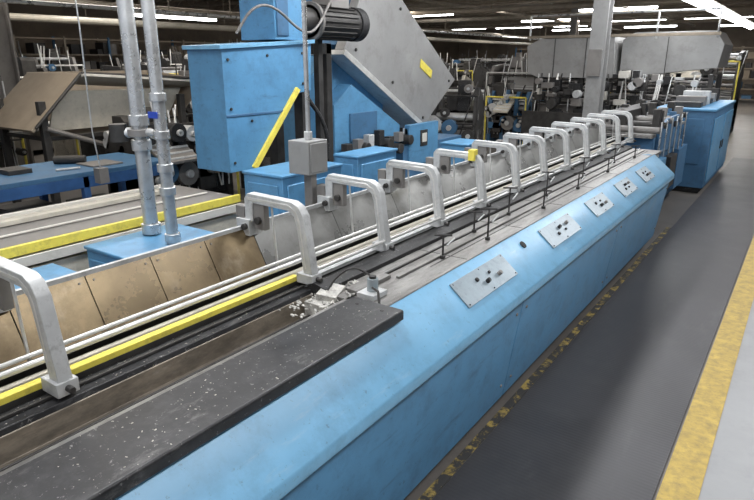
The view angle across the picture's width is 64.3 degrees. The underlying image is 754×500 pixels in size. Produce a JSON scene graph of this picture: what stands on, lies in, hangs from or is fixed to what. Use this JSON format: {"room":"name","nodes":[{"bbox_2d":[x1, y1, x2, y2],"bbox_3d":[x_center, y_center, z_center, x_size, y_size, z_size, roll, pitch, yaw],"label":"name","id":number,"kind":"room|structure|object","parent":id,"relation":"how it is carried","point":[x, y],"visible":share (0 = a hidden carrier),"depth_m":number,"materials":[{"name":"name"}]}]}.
{"room":"factory floor","nodes":[
{"label":"factory floor","id":0,"kind":"room"},
{"bbox_2d":[7,0,458,63],"bbox_3d":[-7.245,-7.643,23.434,0.200,3.900,44.000,12,21,33],"label":"wall","id":1,"kind":"structure","parent":0,"point":[19,28],"depth_m":20.39,"materials":[{"name":"paint"}]},
{"bbox_2d":[0,94,753,499],"bbox_3d":[4.291,-3.287,16.310,28.000,0.104,44.000,12,21,33],"label":"floor","id":2,"kind":"structure","parent":0,"point":[729,475],"depth_m":3.26,"materials":[{"name":"concrete"}]},
{"bbox_2d":[0,81,27,167],"bbox_3d":[-6.159,-1.470,7.925,1.376,1.511,2.535,12,21,33],"label":"press","id":3,"kind":"object","parent":2,"relation":"on","point":[18,152],"visible":0.34,"depth_m":8.65,"materials":[{"name":"metal"}]},
{"bbox_2d":[0,3,34,164],"bbox_3d":[-6.206,-3.357,9.923,0.260,3.900,0.300,12,21,33],"label":"steel column","id":4,"kind":"structure","parent":2,"relation":"on","point":[9,69],"depth_m":9.99,"materials":[{"name":"grey metal"}]},
{"bbox_2d":[17,57,53,150],"bbox_3d":[-7.401,-2.561,10.671,1.598,1.928,3.037,12,21,33],"label":"press","id":5,"kind":"object","parent":2,"relation":"on","point":[25,64],"visible":0.04,"depth_m":11.34,"materials":[{"name":"metal"}]},
{"bbox_2d":[14,263,75,288],"bbox_3d":[-1.701,0.539,2.930,0.612,0.700,0.672,12,21,33],"label":"base cabinet","id":6,"kind":"object","parent":2,"relation":"on","point":[49,271],"visible":0.11,"depth_m":3.12,"materials":[{"name":"blue metal"}]},
{"bbox_2d":[15,41,83,71],"bbox_3d":[-8.361,-3.659,13.772,1.550,2.146,3.113,12,21,33],"label":"press","id":7,"kind":"object","parent":2,"relation":"on","point":[56,62],"visible":0.18,"depth_m":14.47,"materials":[{"name":"grey metal"}]},
{"bbox_2d":[0,152,159,214],"bbox_3d":[-2.922,-0.426,5.674,0.850,0.880,1.700,12,21,33],"label":"workbench","id":8,"kind":"object","parent":2,"relation":"on","point":[64,173],"visible":0.56,"depth_m":5.36,"materials":[{"name":"blue paint"}]},
{"bbox_2d":[0,70,191,203],"bbox_3d":[-3.577,-1.532,7.941,1.368,1.619,2.427,12,21,33],"label":"machine","id":9,"kind":"object","parent":2,"relation":"on","point":[59,98],"visible":0.6,"depth_m":7.28,"materials":[{"name":"white paint"}]},
{"bbox_2d":[13,35,215,70],"bbox_3d":[-8.154,-5.644,19.609,0.660,2.400,7.060,12,21,33],"label":"shelving","id":10,"kind":"object","parent":2,"relation":"on","point":[101,49],"visible":0.16,"depth_m":18.32,"materials":[{"name":"metal"}]},
{"bbox_2d":[0,183,240,271],"bbox_3d":[-2.626,0.446,3.027,0.820,0.820,4.480,12,21,33],"label":"conveyor","id":11,"kind":"object","parent":2,"relation":"on","point":[58,234],"visible":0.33,"depth_m":3.79,"materials":[{"name":"beige metal"}]},
{"bbox_2d":[53,60,193,156],"bbox_3d":[-4.206,-2.523,10.848,3.019,1.750,1.479,-17,24,-42],"label":"press","id":12,"kind":"object","parent":2,"relation":"on","point":[70,146],"visible":0.02,"depth_m":10.11,"materials":[{"name":"beige metal"}]},
{"bbox_2d":[100,52,188,74],"bbox_3d":[-4.896,-3.696,14.224,1.588,1.944,3.033,12,21,33],"label":"press","id":13,"kind":"object","parent":2,"relation":"on","point":[165,62],"visible":0.08,"depth_m":14.09,"materials":[{"name":"metal"}]},
{"bbox_2d":[105,45,187,67],"bbox_3d":[-6.028,-4.764,17.270,3.432,2.138,1.650,-17,24,-42],"label":"press","id":14,"kind":"object","parent":2,"relation":"on","point":[174,57],"visible":0.09,"depth_m":16.78,"materials":[{"name":"metal"}]},
{"bbox_2d":[84,224,214,267],"bbox_3d":[-1.256,0.302,3.611,0.592,0.740,0.622,12,21,33],"label":"base cabinet","id":15,"kind":"object","parent":2,"relation":"on","point":[114,249],"visible":0.09,"depth_m":3.44,"materials":[{"name":"blue metal"}]},
{"bbox_2d":[108,0,161,234],"bbox_3d":[-1.413,-1.601,3.154,0.240,3.155,0.140,-4,18,-12],"label":"pipe","id":16,"kind":"object","parent":15,"relation":"on","point":[138,119],"visible":0.94,"depth_m":3.40,"materials":[{"name":"grey metal"}]},
{"bbox_2d":[140,0,180,243],"bbox_3d":[-1.221,-1.556,3.012,0.207,3.155,0.094,12,21,33],"label":"pipe","id":17,"kind":"object","parent":15,"relation":"on","point":[157,96],"visible":0.99,"depth_m":3.22,"materials":[{"name":"grey metal"}]},
{"bbox_2d":[103,97,240,197],"bbox_3d":[-2.492,-1.233,7.455,1.178,1.343,1.462,12,21,33],"label":"press","id":18,"kind":"object","parent":2,"relation":"on","point":[182,144],"visible":0.32,"depth_m":7.12,"materials":[{"name":"metal"}]},
{"bbox_2d":[240,147,270,187],"bbox_3d":[-0.983,-1.662,8.652,1.301,1.437,1.791,12,21,33],"label":"press","id":19,"kind":"object","parent":2,"relation":"on","point":[266,160],"visible":0.02,"depth_m":8.19,"materials":[{"name":"metal"}]},
{"bbox_2d":[182,0,369,172],"bbox_3d":[-0.795,-1.052,5.267,0.658,2.318,1.779,12,21,33],"label":"hopper","id":20,"kind":"object","parent":2,"relation":"on","point":[243,93],"visible":0.78,"depth_m":4.69,"materials":[{"name":"blue paint"}]},
{"bbox_2d":[242,161,342,216],"bbox_3d":[-0.580,-0.095,4.384,0.392,1.030,0.642,12,21,33],"label":"base cabinet","id":21,"kind":"object","parent":2,"relation":"on","point":[276,179],"visible":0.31,"depth_m":4.02,"materials":[{"name":"blue metal"}]},
{"bbox_2d":[0,0,687,499],"bbox_3d":[1.065,-1.424,3.828,1.110,3.900,9.900,12,21,33],"label":"machine","id":22,"kind":"object","parent":2,"relation":"on","point":[338,345],"visible":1,"depth_m":2.17,"materials":[{"name":"blue paint"}]},
{"bbox_2d":[333,146,397,194],"bbox_3d":[-0.083,-0.328,5.117,0.262,1.030,0.572,12,21,33],"label":"base cabinet","id":23,"kind":"object","parent":2,"relation":"on","point":[366,162],"visible":0.27,"depth_m":4.82,"materials":[{"name":"blue metal"}]},
{"bbox_2d":[283,0,460,177],"bbox_3d":[-0.101,-1.804,7.260,1.050,2.549,3.100,12,21,33],"label":"machine","id":24,"kind":"object","parent":2,"relation":"on","point":[392,79],"visible":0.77,"depth_m":6.79,"materials":[{"name":"blue paint"}]},
{"bbox_2d":[400,80,484,139],"bbox_3d":[0.653,-2.462,10.862,2.437,1.625,1.492,5,18,14],"label":"press","id":25,"kind":"object","parent":2,"relation":"on","point":[459,99],"visible":0.21,"depth_m":10.28,"materials":[{"name":"metal"}]},
{"bbox_2d":[440,138,475,164],"bbox_3d":[0.893,-0.664,6.311,0.332,0.950,0.422,12,21,33],"label":"base cabinet","id":26,"kind":"object","parent":2,"relation":"on","point":[459,144],"visible":0.23,"depth_m":6.05,"materials":[{"name":"blue metal"}]},
{"bbox_2d":[445,63,473,120],"bbox_3d":[0.960,-3.924,15.269,2.825,1.746,1.588,8,19,24],"label":"press","id":27,"kind":"object","parent":2,"relation":"on","point":[453,71],"visible":0.04,"depth_m":14.76,"materials":[{"name":"beige metal"}]},
{"bbox_2d":[440,53,490,119],"bbox_3d":[1.971,-5.069,18.550,2.761,1.945,1.608,12,21,33],"label":"press","id":28,"kind":"object","parent":2,"relation":"on","point":[473,68],"visible":0.18,"depth_m":17.66,"materials":[{"name":"metal"}]},
{"bbox_2d":[453,51,527,74],"bbox_3d":[4.484,-6.452,22.633,3.153,2.114,1.550,12,21,33],"label":"press","id":29,"kind":"object","parent":2,"relation":"on","point":[486,62],"visible":0.18,"depth_m":22.23,"materials":[{"name":"metal"}]},
{"bbox_2d":[483,77,532,144],"bbox_3d":[2.917,-3.063,13.069,1.266,1.436,1.170,12,21,33],"label":"press","id":30,"kind":"object","parent":2,"relation":"on","point":[505,105],"visible":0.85,"depth_m":12.88,"materials":[{"name":"blue metal"}]},
{"bbox_2d":[515,48,527,56],"bbox_3d":[10.130,-7.993,27.182,8.060,2.300,0.660,12,21,33],"label":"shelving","id":31,"kind":"object","parent":2,"relation":"on","point":[516,49],"visible":0.02,"depth_m":28.80,"materials":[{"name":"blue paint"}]},
{"bbox_2d":[483,53,585,129],"bbox_3d":[4.057,-3.936,15.032,2.449,1.913,1.581,12,21,33],"label":"press","id":32,"kind":"object","parent":2,"relation":"on","point":[516,70],"visible":0.16,"depth_m":14.94,"materials":[{"name":"grey metal"}]},
{"bbox_2d":[569,2,579,34],"bbox_3d":[7.657,-7.692,23.587,0.260,3.900,0.300,12,21,33],"label":"steel column","id":33,"kind":"structure","parent":2,"relation":"on","point":[574,21],"depth_m":23.16,"materials":[{"name":"grey metal"}]},
{"bbox_2d":[544,79,629,107],"bbox_3d":[6.265,-5.054,18.570,3.187,1.905,1.570,12,21,33],"label":"press","id":34,"kind":"object","parent":2,"relation":"on","point":[609,79],"visible":0.02,"depth_m":17.78,"materials":[{"name":"metal"}]},
{"bbox_2d":[432,157,753,499],"bbox_3d":[2.364,0.319,4.770,0.750,0.008,16.000,12,21,33],"label":"rubber floor mat","id":35,"kind":"object","parent":2,"relation":"on","point":[603,421],"visible":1,"depth_m":3.41,"materials":[{"name":"grey rubber"}]},
{"bbox_2d":[582,0,614,117],"bbox_3d":[3.449,-3.163,9.309,0.340,3.900,0.350,12,21,33],"label":"steel column","id":36,"kind":"structure","parent":2,"relation":"on","point":[602,15],"depth_m":9.26,"materials":[{"name":"grey metal"}]},
{"bbox_2d":[521,7,732,140],"bbox_3d":[4.649,-3.160,11.502,3.399,2.568,1.950,12,21,33],"label":"machine","id":37,"kind":"object","parent":2,"relation":"on","point":[635,56],"visible":0.58,"depth_m":10.97,"materials":[{"name":"metal"}]},
{"bbox_2d":[636,50,747,132],"bbox_3d":[7.843,-4.134,15.121,2.399,2.237,1.550,12,21,33],"label":"press","id":38,"kind":"object","parent":2,"relation":"on","point":[735,76],"visible":0.16,"depth_m":14.51,"materials":[{"name":"metal"}]},
{"bbox_2d":[657,88,735,192],"bbox_3d":[4.793,-1.731,9.060,0.750,1.320,2.340,12,21,33],"label":"cabinet","id":39,"kind":"object","parent":2,"relation":"on","point":[709,118],"visible":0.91,"depth_m":8.18,"materials":[{"name":"blue metal"}]},
{"bbox_2d":[719,46,753,99],"bbox_3d":[16.598,-7.358,25.179,5.060,2.300,0.660,12,21,33],"label":"shelving","id":40,"kind":"object","parent":2,"relation":"on","point":[746,73],"visible":0.3,"depth_m":25.53,"materials":[{"name":"metal"}]},
{"bbox_2d":[133,0,753,28],"bbox_3d":[6.649,-7.903,18.365,28.000,0.340,36.200,12,21,33],"label":"ceiling","id":41,"kind":"structure","parent":0,"point":[416,4],"depth_m":24.69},
{"bbox_2d":[75,0,109,183],"bbox_3d":[-2.226,-2.024,4.397,0.086,3.100,0.080,12,21,33],"label":"hanging cable","id":42,"kind":"object","parent":41,"relation":"hanging from","point":[101,174],"visible":1,"depth_m":4.79,"materials":[{"name":"grey metal"}]},
{"bbox_2d":[134,5,141,16],"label":"fluorescent light","id":43,"kind":"object","parent":41,"relation":"hanging from","point":[139,14],"depth_m":13.72,"materials":[{"name":"white paint"}]},
{"bbox_2d":[156,9,217,20],"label":"fluorescent light","id":44,"kind":"object","parent":41,"relation":"hanging from","point":[184,17],"depth_m":14.76,"materials":[{"name":"white paint"}]},
{"bbox_2d":[0,0,753,44],"bbox_3d":[3.716,-6.108,14.557,26.000,1.459,38.000,12,21,33],"label":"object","id":45,"kind":"structure","parent":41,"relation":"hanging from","point":[224,25],"depth_m":15.64,"materials":[{"name":"metal"}]},
{"bbox_2d":[413,0,452,16],"bbox_3d":[1.682,-8.771,21.623,2.400,0.656,0.322,12,21,33],"label":"fluorescent light","id":46,"kind":"object","parent":41,"relation":"hanging from","point":[448,0],"visible":0.23,"depth_m":21.41,"materials":[{"name":"white paint"}]},
{"bbox_2d":[480,0,547,7],"bbox_3d":[4.298,-7.845,18.706,2.400,0.656,0.322,12,21,33],"label":"fluorescent light","id":47,"kind":"object","parent":41,"relation":"hanging from","point":[485,0],"visible":0.22,"depth_m":18.65,"materials":[{"name":"white paint"}]},
{"bbox_2d":[520,19,548,21],"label":"fluorescent light","id":48,"kind":"object","parent":41,"relation":"hanging from","point":[542,20],"depth_m":24.78,"materials":[{"name":"white paint"}]},
{"bbox_2d":[552,17,570,20],"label":"fluorescent light","id":49,"kind":"object","parent":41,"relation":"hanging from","point":[567,18],"depth_m":24.07,"materials":[{"name":"white paint"}]},
{"bbox_2d":[552,23,590,30],"bbox_3d":[10.550,-12.060,31.993,2.400,0.656,0.322,12,21,33],"label":"fluorescent light","id":50,"kind":"object","parent":41,"relation":"hanging from","point":[556,29],"visible":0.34,"depth_m":32.28,"materials":[{"name":"white paint"}]},
{"bbox_2d":[578,7,592,11],"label":"fluorescent light","id":51,"kind":"object","parent":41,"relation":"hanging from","point":[580,9],"depth_m":19.38,"materials":[{"name":"white paint"}]},
{"bbox_2d":[614,4,658,9],"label":"fluorescent light","id":52,"kind":"object","parent":41,"relation":"hanging from","point":[628,8],"depth_m":18.47,"materials":[{"name":"white paint"}]},
{"bbox_2d":[612,4,665,21],"bbox_3d":[10.782,-9.794,24.848,2.400,0.656,0.322,12,21,33],"label":"fluorescent light","id":53,"kind":"object","parent":41,"relation":"hanging from","point":[664,4],"visible":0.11,"depth_m":24.82,"materials":[{"name":"white paint"}]},
{"bbox_2d":[624,18,677,27],"bbox_3d":[13.248,-11.117,29.021,2.400,0.656,0.322,12,21,33],"label":"fluorescent light","id":54,"kind":"object","parent":41,"relation":"hanging from","point":[660,25],"visible":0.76,"depth_m":29.05,"materials":[{"name":"white paint"}]},
{"bbox_2d":[683,0,720,7],"bbox_3d":[5.691,-4.913,10.403,0.420,1.226,2.400,12,21,33],"label":"fluorescent light","id":55,"kind":"object","parent":41,"relation":"hanging from","point":[699,3],"visible":0.87,"depth_m":10.72,"materials":[{"name":"white paint"}]},
{"bbox_2d":[683,6,753,18],"bbox_3d":[13.237,-9.272,23.203,2.400,0.656,0.322,12,21,33],"label":"fluorescent light","id":56,"kind":"object","parent":41,"relation":"hanging from","point":[703,17],"visible":0.4,"depth_m":23.41,"materials":[{"name":"white paint"}]},
{"bbox_2d":[706,1,735,15],"bbox_3d":[7.128,-5.531,12.352,0.420,1.226,2.400,12,21,33],"label":"fluorescent light","id":57,"kind":"object","parent":41,"relation":"hanging from","point":[727,11],"visible":0.51,"depth_m":12.52,"materials":[{"name":"white paint"}]},
{"bbox_2d":[721,21,740,25],"bbox_3d":[17.096,-10.669,27.608,2.400,0.656,0.322,12,21,33],"label":"fluorescent light","id":58,"kind":"object","parent":41,"relation":"hanging from","point":[728,24],"visible":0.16,"depth_m":27.97,"materials":[{"name":"white paint"}]},
{"bbox_2d":[722,1,745,21],"bbox_3d":[8.566,-6.150,14.302,0.420,1.226,2.400,12,21,33],"label":"fluorescent light","id":59,"kind":"object","parent":41,"relation":"hanging from","point":[733,16],"visible":0.75,"depth_m":14.34,"materials":[{"name":"white paint"}]},
{"bbox_2d":[734,2,753,25],"bbox_3d":[10.003,-6.768,16.252,0.420,1.226,2.400,12,21,33],"label":"fluorescent light","id":60,"kind":"object","parent":41,"relation":"hanging from","point":[745,21],"visible":0.76,"depth_m":16.27,"materials":[{"name":"white paint"}]},
{"bbox_2d":[743,1,753,29],"bbox_3d":[11.441,-7.386,18.201,0.420,1.226,2.400,12,21,33],"label":"fluorescent light","id":61,"kind":"object","parent":41,"relation":"hanging from","point":[745,25],"visible":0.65,"depth_m":17.84,"materials":[{"name":"white paint"}]},
{"bbox_2d":[458,19,753,94],"bbox_3d":[16.999,-10.659,32.941,28.000,3.900,0.200,12,21,33],"label":"wall","id":62,"kind":"structure","parent":0,"point":[740,36],"depth_m":36.10,"materials":[{"name":"paint"}]}
]}

